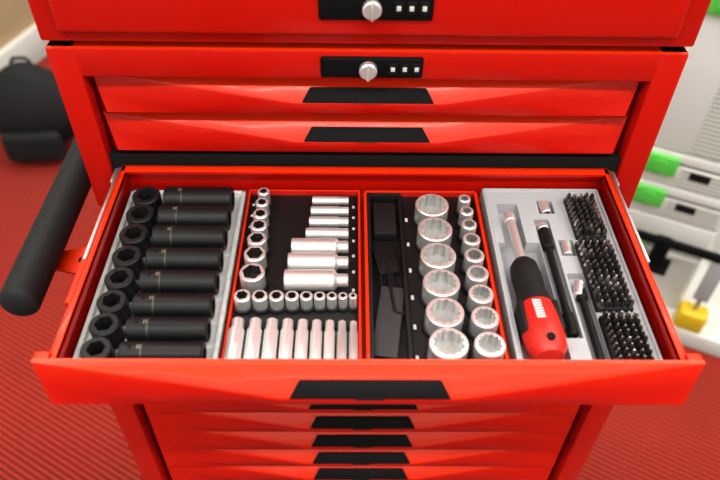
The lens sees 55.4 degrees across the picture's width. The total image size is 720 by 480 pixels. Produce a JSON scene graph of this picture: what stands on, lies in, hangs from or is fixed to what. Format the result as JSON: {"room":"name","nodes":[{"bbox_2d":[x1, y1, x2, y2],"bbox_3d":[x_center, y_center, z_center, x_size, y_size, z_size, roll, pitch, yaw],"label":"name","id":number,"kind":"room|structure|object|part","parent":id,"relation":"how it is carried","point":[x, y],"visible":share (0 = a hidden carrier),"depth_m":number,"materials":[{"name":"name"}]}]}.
{"room":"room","nodes":[
{"label":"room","id":0,"kind":"room"},
{"bbox_2d":[0,56,719,479],"bbox_3d":[0.397,1.325,1.021,6.000,0.050,9.000,0,45,-1],"label":"floor","id":1,"kind":"structure","parent":0,"point":[40,439],"depth_m":1.83,"materials":[{"name":"red carpet"}]},
{"bbox_2d":[0,0,34,48],"bbox_3d":[-1.719,-1.080,2.830,0.472,0.480,1.000,12,46,11],"label":"cardboard box","id":2,"kind":"object","parent":1,"relation":"on","point":[16,16],"visible":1,"depth_m":2.94,"materials":[{"name":"beige cardboard"}]},
{"bbox_2d":[0,23,48,69],"bbox_3d":[-1.772,-0.833,3.022,0.600,0.140,2.000,12,46,11],"label":"plinth","id":3,"kind":"object","parent":1,"relation":"on","point":[29,44],"visible":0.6,"depth_m":3.00,"materials":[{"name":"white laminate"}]},
{"bbox_2d":[0,56,74,161],"bbox_3d":[-1.201,-0.492,2.518,0.385,0.375,0.278,0,45,-1],"label":"backpack","id":4,"kind":"object","parent":1,"relation":"on","point":[35,125],"visible":0.88,"depth_m":2.44,"materials":[{"name":"black fabric"}]},
{"bbox_2d":[0,138,613,479],"bbox_3d":[-0.050,0.281,1.288,0.766,1.045,0.465,0,45,-1],"label":"tool cart","id":5,"kind":"object","parent":1,"relation":"on","point":[165,441],"visible":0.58,"depth_m":0.98,"materials":[{"name":"red paint"}]},
{"bbox_3d":[-0.377,-0.052,0.965,0.096,0.094,0.426,0,45,-1],"label":"push handle","id":6,"kind":"part","parent":5,"relation":"part of","materials":[{"name":"grey rubber"}]},
{"bbox_3d":[0.001,0.359,1.059,0.604,0.048,0.030,0,45,-1],"label":"drawer","id":7,"kind":"part","parent":5,"relation":"part of","materials":[{"name":"red paint"}]},
{"bbox_3d":[0.002,0.323,1.024,0.604,0.048,0.030,0,45,-1],"label":"drawer","id":8,"kind":"part","parent":5,"relation":"part of","materials":[{"name":"red paint"}]},
{"bbox_3d":[0.003,0.288,0.989,0.604,0.048,0.030,0,45,-1],"label":"drawer","id":9,"kind":"part","parent":5,"relation":"part of","materials":[{"name":"red paint"}]},
{"bbox_3d":[0.004,0.252,0.954,0.604,0.048,0.030,0,45,-1],"label":"drawer","id":10,"kind":"part","parent":5,"relation":"part of","materials":[{"name":"red paint"}]},
{"bbox_3d":[0.004,0.217,0.918,0.604,0.048,0.030,0,45,-1],"label":"drawer","id":11,"kind":"part","parent":5,"relation":"part of","materials":[{"name":"red paint"}]},
{"bbox_2d":[31,40,704,404],"bbox_3d":[0.008,-0.115,0.787,0.670,0.224,0.614,0,45,-1],"label":"tool chest","id":12,"kind":"object","parent":5,"relation":"on","point":[241,116],"visible":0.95,"depth_m":0.75,"materials":[{"name":"red paint"}]},
{"bbox_2d":[73,186,246,358],"bbox_3d":[-0.205,0.028,0.725,0.137,0.044,0.265,0,45,-1],"label":"tray","id":13,"kind":"object","parent":12,"relation":"in","point":[164,289],"visible":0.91,"depth_m":0.70,"materials":[{"name":"white plastic"}]},
{"bbox_2d":[221,188,361,358],"bbox_3d":[-0.066,0.031,0.729,0.134,0.037,0.265,0,45,-1],"label":"tray","id":14,"kind":"object","parent":12,"relation":"in","point":[296,292],"visible":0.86,"depth_m":0.71,"materials":[{"name":"black plastic"}]},
{"bbox_3d":[0.008,-0.119,0.798,0.604,0.050,0.030,0,45,-1],"label":"drawer","id":15,"kind":"part","parent":12,"relation":"part of","materials":[{"name":"red paint"}]},
{"bbox_3d":[0.009,-0.157,0.761,0.604,0.050,0.030,0,45,-1],"label":"drawer","id":16,"kind":"part","parent":12,"relation":"part of","materials":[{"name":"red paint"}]},
{"bbox_3d":[0.008,0.037,0.723,0.604,0.050,0.310,0,45,-1],"label":"open drawer","id":17,"kind":"part","parent":12,"relation":"part of","materials":[{"name":"red paint"}]},
{"bbox_2d":[28,0,710,46],"bbox_3d":[0.012,-0.439,0.665,0.724,0.408,0.334,0,45,-1],"label":"tool chest","id":18,"kind":"object","parent":12,"relation":"on","point":[669,23],"visible":1,"depth_m":0.68,"materials":[{"name":"red paint"}]},
{"bbox_2d":[363,190,508,358],"bbox_3d":[0.073,0.033,0.732,0.136,0.035,0.265,0,45,-1],"label":"tray","id":19,"kind":"object","parent":12,"relation":"in","point":[430,292],"visible":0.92,"depth_m":0.72,"materials":[{"name":"black plastic"}]},
{"bbox_2d":[480,188,662,359],"bbox_3d":[0.217,0.033,0.734,0.140,0.036,0.265,0,45,-1],"label":"tray","id":20,"kind":"object","parent":12,"relation":"in","point":[569,234],"visible":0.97,"depth_m":0.73,"materials":[{"name":"grey plastic"}]},
{"bbox_2d":[503,211,567,359],"bbox_3d":[0.177,0.042,0.715,0.042,0.041,0.202,0,45,-1],"label":"screwdriver","id":21,"kind":"object","parent":20,"relation":"on","point":[540,324],"visible":0.97,"depth_m":0.67,"materials":[{"name":"red plastic"}]},
{"bbox_2d":[665,240,719,357],"bbox_3d":[1.562,0.015,2.291,1.870,0.060,1.250,19,47,17],"label":"display platform","id":22,"kind":"object","parent":1,"relation":"on","point":[707,341],"visible":0.02,"depth_m":2.01,"materials":[{"name":"white laminate"}]},
{"bbox_2d":[628,207,716,307],"bbox_3d":[0.828,-0.054,2.079,0.396,0.314,0.312,19,47,17],"label":"case","id":23,"kind":"object","parent":22,"relation":"on","point":[678,269],"visible":0.15,"depth_m":1.91,"materials":[{"name":"white plastic"}]},
{"bbox_2d":[630,177,719,231],"bbox_3d":[0.831,-0.203,1.931,0.396,0.104,0.312,19,47,17],"label":"case","id":24,"kind":"object","parent":23,"relation":"on","point":[664,200],"visible":0.33,"depth_m":1.81,"materials":[{"name":"white plastic"}]},
{"bbox_2d":[641,146,719,198],"bbox_3d":[0.833,-0.278,1.857,0.396,0.104,0.312,19,47,17],"label":"case","id":25,"kind":"object","parent":24,"relation":"on","point":[695,174],"visible":0.32,"depth_m":1.74,"materials":[{"name":"white plastic"}]},
{"bbox_2d":[654,0,719,162],"bbox_3d":[0.838,-0.528,1.609,0.396,0.599,0.312,19,47,17],"label":"case","id":26,"kind":"object","parent":25,"relation":"on","point":[690,125],"visible":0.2,"depth_m":1.62,"materials":[{"name":"white plastic"}]},
{"bbox_2d":[637,229,719,332],"bbox_3d":[0.829,0.101,1.942,0.360,0.286,0.056,19,47,17],"label":"clamp","id":27,"kind":"object","parent":22,"relation":"on","point":[689,316],"visible":0.84,"depth_m":1.88,"materials":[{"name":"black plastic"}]},
{"bbox_2d":[711,228,719,261],"bbox_3d":[1.344,-0.013,2.123,0.396,0.209,0.312,19,47,17],"label":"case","id":28,"kind":"object","parent":22,"relation":"on","point":[716,246],"visible":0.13,"depth_m":2.18,"materials":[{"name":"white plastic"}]}
]}

